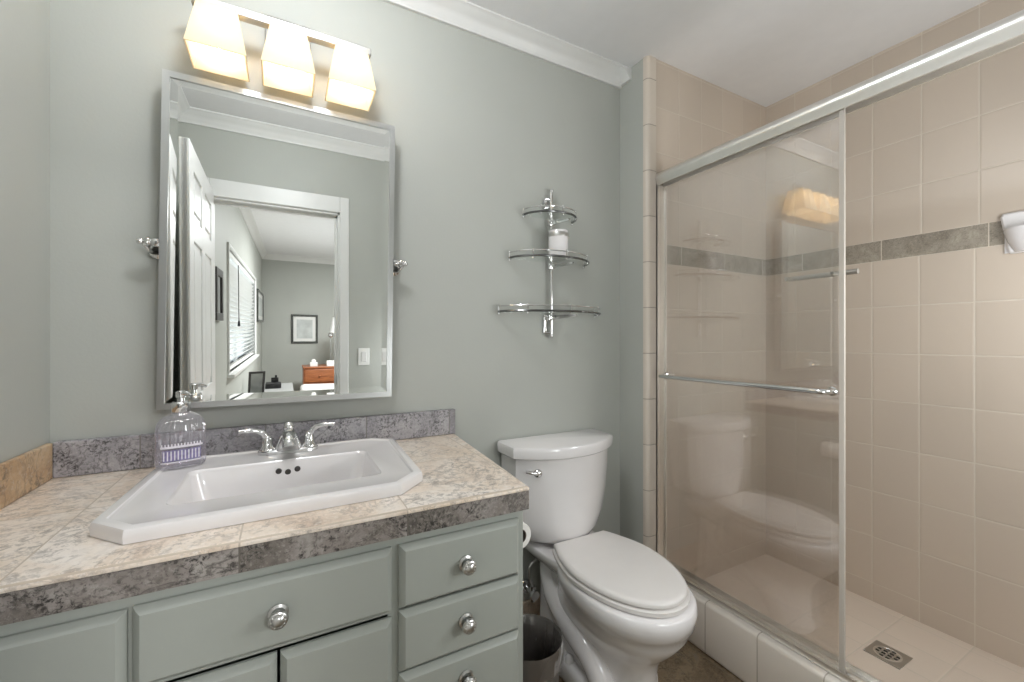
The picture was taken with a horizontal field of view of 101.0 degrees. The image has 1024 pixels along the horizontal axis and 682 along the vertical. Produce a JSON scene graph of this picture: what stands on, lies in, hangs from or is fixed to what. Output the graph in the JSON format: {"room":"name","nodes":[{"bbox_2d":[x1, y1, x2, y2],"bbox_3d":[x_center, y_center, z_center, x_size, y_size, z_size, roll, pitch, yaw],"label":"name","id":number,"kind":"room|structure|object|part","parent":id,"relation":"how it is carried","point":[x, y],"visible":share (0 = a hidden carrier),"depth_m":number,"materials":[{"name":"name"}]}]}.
{"room":"bathroom","nodes":[
{"label":"bathroom","id":0,"kind":"room"},
{"bbox_2d":[0,0,49,462],"bbox_3d":[-0.818,-0.020,0.308,0.100,2.430,1.680,0,0,-28],"label":"wall","id":1,"kind":"structure","parent":0,"point":[24,24],"depth_m":0.97,"materials":[{"name":"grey paint"}]},
{"bbox_2d":[50,0,619,600],"bbox_3d":[-0.392,-0.020,1.550,2.029,2.430,0.100,0,0,-28],"label":"wall","id":2,"kind":"structure","parent":0,"point":[485,129],"depth_m":1.53,"materials":[{"name":"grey paint"}]},
{"bbox_2d":[53,409,454,477],"bbox_3d":[-0.686,0.302,1.321,1.071,0.090,0.022,0,0,-28],"label":"backsplash","id":3,"kind":"structure","parent":2,"relation":"attached to","point":[76,457],"depth_m":1.23,"materials":[{"name":"grey stone"}]},
{"bbox_2d":[136,68,407,409],"bbox_3d":[-0.682,-0.267,1.295,0.715,0.914,0.071,0,0,-28],"label":"wall mirror","id":4,"kind":"object","parent":2,"relation":"attached to","point":[275,242],"visible":1,"depth_m":1.25,"materials":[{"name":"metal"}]},
{"bbox_2d":[183,0,375,111],"bbox_3d":[-0.663,-0.877,1.254,0.475,0.225,0.161,0,0,-28],"label":"vanity light","id":5,"kind":"object","parent":2,"relation":"attached to","point":[213,39],"visible":1,"depth_m":1.21,"materials":[{"name":"white glass"}]},
{"bbox_3d":[-0.806,-0.830,1.161,0.136,0.130,0.134,0,0,-28],"label":"lamp shade","id":6,"kind":"part","parent":5,"relation":"part of","materials":[{"name":"white glass"}]},
{"bbox_3d":[-0.681,-0.935,1.287,0.125,0.110,0.085,0,0,-28],"label":"wall plate","id":7,"kind":"part","parent":5,"relation":"part of","materials":[{"name":"silver metal"}]},
{"bbox_3d":[-0.657,-0.830,1.242,0.136,0.130,0.134,0,0,-28],"label":"lamp shade","id":8,"kind":"part","parent":5,"relation":"part of","materials":[{"name":"white glass"}]},
{"bbox_3d":[-0.508,-0.830,1.323,0.136,0.130,0.134,0,0,-28],"label":"lamp shade","id":9,"kind":"part","parent":5,"relation":"part of","materials":[{"name":"white glass"}]},
{"bbox_2d":[381,0,626,88],"bbox_3d":[-0.317,-1.205,1.494,1.909,0.060,0.070,0,0,-28],"label":"trim","id":10,"kind":"structure","parent":2,"relation":"attached to","point":[463,15],"depth_m":1.67,"materials":[{"name":"white paint"}]},
{"bbox_2d":[523,558,538,602],"bbox_3d":[0.082,0.909,1.692,0.072,0.252,0.075,0,0,-28],"label":"supply valve","id":11,"kind":"object","parent":2,"relation":"attached to","point":[529,587],"visible":0.72,"depth_m":1.66,"materials":[{"name":"silver metal"}]},
{"bbox_2d":[523,596,539,615],"bbox_3d":[0.119,1.133,1.763,0.886,0.125,0.012,0,0,-28],"label":"baseboard","id":12,"kind":"structure","parent":2,"relation":"attached to","point":[529,607],"depth_m":1.74,"materials":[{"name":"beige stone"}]},
{"bbox_2d":[497,189,600,337],"bbox_3d":[0.192,-0.321,1.711,0.490,0.626,0.170,0,0,-28],"label":"wall shelf","id":13,"kind":"object","parent":2,"relation":"attached to","point":[551,266],"visible":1,"depth_m":1.71,"materials":[{"name":"silver metal"}]},
{"bbox_3d":[0.194,-0.119,1.706,0.490,0.041,0.160,0,0,-28],"label":"rail","id":14,"kind":"part","parent":13,"relation":"part of","materials":[{"name":"silver metal"}]},
{"bbox_3d":[0.183,-0.334,1.712,0.380,0.041,0.140,0,0,-28],"label":"rail","id":15,"kind":"part","parent":13,"relation":"part of","materials":[{"name":"silver metal"}]},
{"bbox_3d":[0.177,-0.515,1.723,0.252,0.041,0.115,0,0,-28],"label":"rail","id":16,"kind":"part","parent":13,"relation":"part of","materials":[{"name":"silver metal"}]},
{"bbox_2d":[548,229,568,260],"bbox_3d":[0.189,-0.387,1.722,0.082,0.112,0.082,0,0,-28],"label":"tumbler","id":17,"kind":"object","parent":13,"relation":"on","point":[557,238],"visible":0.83,"depth_m":1.69,"materials":[{"name":"white ceramic"}]},
{"bbox_2d":[620,59,642,543],"bbox_3d":[0.547,-0.020,1.916,0.012,2.430,0.148,0,0,-28],"label":"wall","id":18,"kind":"structure","parent":0,"point":[631,93],"depth_m":1.91,"materials":[{"name":"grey paint"}]},
{"bbox_2d":[619,66,631,86],"bbox_3d":[0.499,-1.208,1.932,0.058,0.055,0.075,0,0,-28],"label":"trim","id":19,"kind":"structure","parent":18,"relation":"attached to","point":[625,72],"depth_m":1.91,"materials":[{"name":"white paint"}]},
{"bbox_2d":[559,640,742,681],"bbox_3d":[0.422,1.245,1.035,2.973,0.100,1.780,0,0,-28],"label":"floor","id":20,"kind":"structure","parent":0,"point":[690,663],"depth_m":1.53,"materials":[{"name":"brown tile"}]},
{"bbox_2d":[0,510,522,681],"bbox_3d":[-0.560,0.800,1.023,1.029,0.790,0.664,0,0,-28],"label":"vanity cabinet","id":21,"kind":"object","parent":20,"relation":"on","point":[445,604],"visible":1,"depth_m":0.80,"materials":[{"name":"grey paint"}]},
{"bbox_3d":[-0.732,0.741,0.599,0.281,0.628,0.018,0,0,-28],"label":"door","id":22,"kind":"part","parent":21,"relation":"part of","materials":[{"name":"green paint"}]},
{"bbox_3d":[-0.514,0.811,0.717,0.201,0.487,0.018,0,0,-28],"label":"door","id":23,"kind":"part","parent":21,"relation":"part of","materials":[{"name":"green paint"}]},
{"bbox_3d":[-0.424,0.490,0.765,0.406,0.130,0.018,0,0,-28],"label":"drawer","id":24,"kind":"part","parent":21,"relation":"part of","materials":[{"name":"green paint"}]},
{"bbox_2d":[0,409,529,625],"bbox_3d":[-0.545,0.331,1.050,1.084,0.147,0.632,0,0,-28],"label":"countertop","id":25,"kind":"structure","parent":21,"relation":"on","point":[51,563],"depth_m":0.87,"materials":[{"name":"beige stone"}]},
{"bbox_2d":[89,438,422,544],"bbox_3d":[-0.561,0.389,1.055,0.622,0.134,0.508,0,0,-28],"label":"sink","id":26,"kind":"object","parent":25,"relation":"in","point":[233,488],"visible":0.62,"depth_m":0.96,"materials":[{"name":"white ceramic"}]},
{"bbox_2d":[154,390,205,470],"bbox_3d":[-0.853,0.227,1.087,0.105,0.194,0.068,0,0,-40],"label":"soap dispenser","id":27,"kind":"object","parent":26,"relation":"on","point":[181,405],"visible":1,"depth_m":1.07,"materials":[{"name":"clear glass"}]},
{"bbox_2d":[238,422,334,455],"bbox_3d":[-0.641,0.281,1.212,0.197,0.089,0.159,0,0,10],"label":"faucet","id":28,"kind":"object","parent":26,"relation":"on","point":[288,442],"visible":1,"depth_m":1.20,"materials":[{"name":"silver metal"}]},
{"bbox_3d":[-0.719,0.280,1.190,0.092,0.070,0.042,0,0,-36],"label":"handle","id":29,"kind":"part","parent":28,"relation":"part of","materials":[{"name":"silver metal"}]},
{"bbox_3d":[-0.651,0.319,1.230,0.156,0.012,0.052,0,0,-28],"label":"plate","id":30,"kind":"part","parent":28,"relation":"part of","materials":[{"name":"silver metal"}]},
{"bbox_3d":[-0.629,0.275,1.189,0.072,0.078,0.140,0,0,-28],"label":"spout","id":31,"kind":"part","parent":28,"relation":"part of","materials":[{"name":"silver metal"}]},
{"bbox_3d":[-0.580,0.280,1.265,0.092,0.070,0.042,0,0,-21],"label":"handle","id":32,"kind":"part","parent":28,"relation":"part of","materials":[{"name":"silver metal"}]},
{"bbox_3d":[-0.412,0.490,0.743,0.033,0.033,0.032,0,0,-28],"label":"knob","id":33,"kind":"part","parent":21,"relation":"part of","materials":[{"name":"silver metal"}]},
{"bbox_3d":[-0.333,0.811,0.815,0.200,0.487,0.018,0,0,-28],"label":"door","id":34,"kind":"part","parent":21,"relation":"part of","materials":[{"name":"green paint"}]},
{"bbox_3d":[-0.108,0.753,0.936,0.283,0.127,0.018,0,0,-28],"label":"drawer","id":35,"kind":"part","parent":21,"relation":"part of","materials":[{"name":"green paint"}]},
{"bbox_3d":[-0.108,0.623,0.936,0.283,0.126,0.018,0,0,-28],"label":"drawer","id":36,"kind":"part","parent":21,"relation":"part of","materials":[{"name":"green paint"}]},
{"bbox_3d":[-0.108,0.489,0.936,0.283,0.131,0.018,0,0,-28],"label":"drawer","id":37,"kind":"part","parent":21,"relation":"part of","materials":[{"name":"green paint"}]},
{"bbox_3d":[-0.094,0.742,0.915,0.033,0.033,0.032,0,0,-28],"label":"knob","id":38,"kind":"part","parent":21,"relation":"part of","materials":[{"name":"silver metal"}]},
{"bbox_3d":[-0.094,0.618,0.915,0.033,0.033,0.032,0,0,-28],"label":"knob","id":39,"kind":"part","parent":21,"relation":"part of","materials":[{"name":"silver metal"}]},
{"bbox_3d":[-0.094,0.490,0.915,0.033,0.033,0.032,0,0,-28],"label":"knob","id":40,"kind":"part","parent":21,"relation":"part of","materials":[{"name":"silver metal"}]},
{"bbox_2d":[523,522,530,547],"bbox_3d":[-0.018,0.533,1.195,0.090,0.072,0.150,0,0,-28],"label":"toilet paper roll","id":41,"kind":"object","parent":21,"relation":"attached to","point":[526,530],"visible":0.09,"depth_m":1.15,"materials":[{"name":"white paper"}]},
{"bbox_2d":[523,614,562,681],"bbox_3d":[0.052,1.056,1.307,0.212,0.279,0.212,0,0,-28],"label":"waste bin","id":42,"kind":"object","parent":20,"relation":"on","point":[542,638],"visible":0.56,"depth_m":1.36,"materials":[{"name":"grey metal"}]},
{"bbox_2d":[497,429,697,681],"bbox_3d":[0.315,0.795,1.479,0.484,0.799,0.672,0,0,-28],"label":"toilet","id":43,"kind":"object","parent":20,"relation":"on","point":[620,608],"visible":0.97,"depth_m":1.44,"materials":[{"name":"white ceramic"}]},
{"bbox_3d":[0.081,0.495,1.557,0.071,0.034,0.030,0,0,-28],"label":"flush lever","id":44,"kind":"part","parent":43,"relation":"part of","materials":[{"name":"silver metal"}]},
{"bbox_3d":[0.201,0.608,1.689,0.450,0.339,0.195,0,0,-28],"label":"tank","id":45,"kind":"part","parent":43,"relation":"part of","materials":[{"name":"white ceramic"}]},
{"bbox_3d":[0.207,0.420,1.679,0.484,0.048,0.218,0,0,-28],"label":"tank lid","id":46,"kind":"part","parent":43,"relation":"part of","materials":[{"name":"white ceramic"}]},
{"bbox_3d":[0.368,0.783,1.415,0.352,0.020,0.468,0,0,-28],"label":"seat","id":47,"kind":"part","parent":43,"relation":"part of","materials":[{"name":"white plastic"}]},
{"bbox_3d":[0.367,0.761,1.417,0.344,0.024,0.459,0,0,-28],"label":"lid","id":48,"kind":"part","parent":43,"relation":"part of","materials":[{"name":"white plastic"}]},
{"bbox_2d":[688,588,842,681],"bbox_3d":[0.994,1.095,1.253,0.130,0.200,1.400,0,0,-28],"label":"shower curb","id":49,"kind":"object","parent":20,"relation":"on","point":[747,652],"depth_m":1.46,"materials":[{"name":"beige tile"}]},
{"bbox_2d":[655,9,1023,681],"bbox_3d":[0.989,0.129,1.251,0.148,1.733,1.399,0,0,-30],"label":"shower door frame","id":50,"kind":"structure","parent":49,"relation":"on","point":[1004,34],"depth_m":1.29,"materials":[{"name":"metal"}]},
{"bbox_2d":[656,59,765,578],"bbox_3d":[0.960,-0.020,2.184,0.934,2.430,0.270,0,0,-28],"label":"wall","id":51,"kind":"structure","parent":0,"point":[716,216],"depth_m":2.03,"materials":[{"name":"beige tile"}]},
{"bbox_2d":[643,55,655,551],"bbox_3d":[0.603,-0.020,1.849,0.050,2.430,0.028,0,0,-28],"label":"trim","id":52,"kind":"structure","parent":51,"relation":"attached to","point":[649,62],"depth_m":1.84,"materials":[{"name":"beige tile"}]},
{"bbox_2d":[466,0,986,106],"bbox_3d":[0.422,-1.285,1.035,2.973,0.100,1.780,0,0,-28],"label":"ceiling","id":53,"kind":"structure","parent":0,"point":[762,52],"depth_m":1.68,"materials":[{"name":"white paint"}]},
{"bbox_2d":[704,554,1023,681],"bbox_3d":[1.337,1.165,1.438,0.780,0.060,1.400,0,0,-28],"label":"floor","id":54,"kind":"structure","parent":0,"point":[805,603],"depth_m":1.67,"materials":[{"name":"beige tile"}]},
{"bbox_2d":[863,640,912,669],"bbox_3d":[1.355,1.132,1.522,0.104,0.004,0.104,0,0,-28],"label":"shower drain","id":55,"kind":"object","parent":54,"relation":"on","point":[878,649],"visible":1,"depth_m":1.52,"materials":[{"name":"silver metal"}]},
{"bbox_2d":[766,0,1023,667],"bbox_3d":[1.750,-0.020,1.599,0.100,2.430,1.510,0,0,-28],"label":"wall","id":56,"kind":"structure","parent":0,"point":[935,301],"depth_m":1.72,"materials":[{"name":"beige tile"}]},
{"bbox_2d":[1000,210,1023,253],"bbox_3d":[1.747,-0.373,1.404,0.089,0.143,0.178,0,0,-28],"label":"soap dish","id":57,"kind":"object","parent":56,"relation":"attached to","point":[1012,223],"visible":1,"depth_m":1.46,"materials":[{"name":"white ceramic"}]}
]}

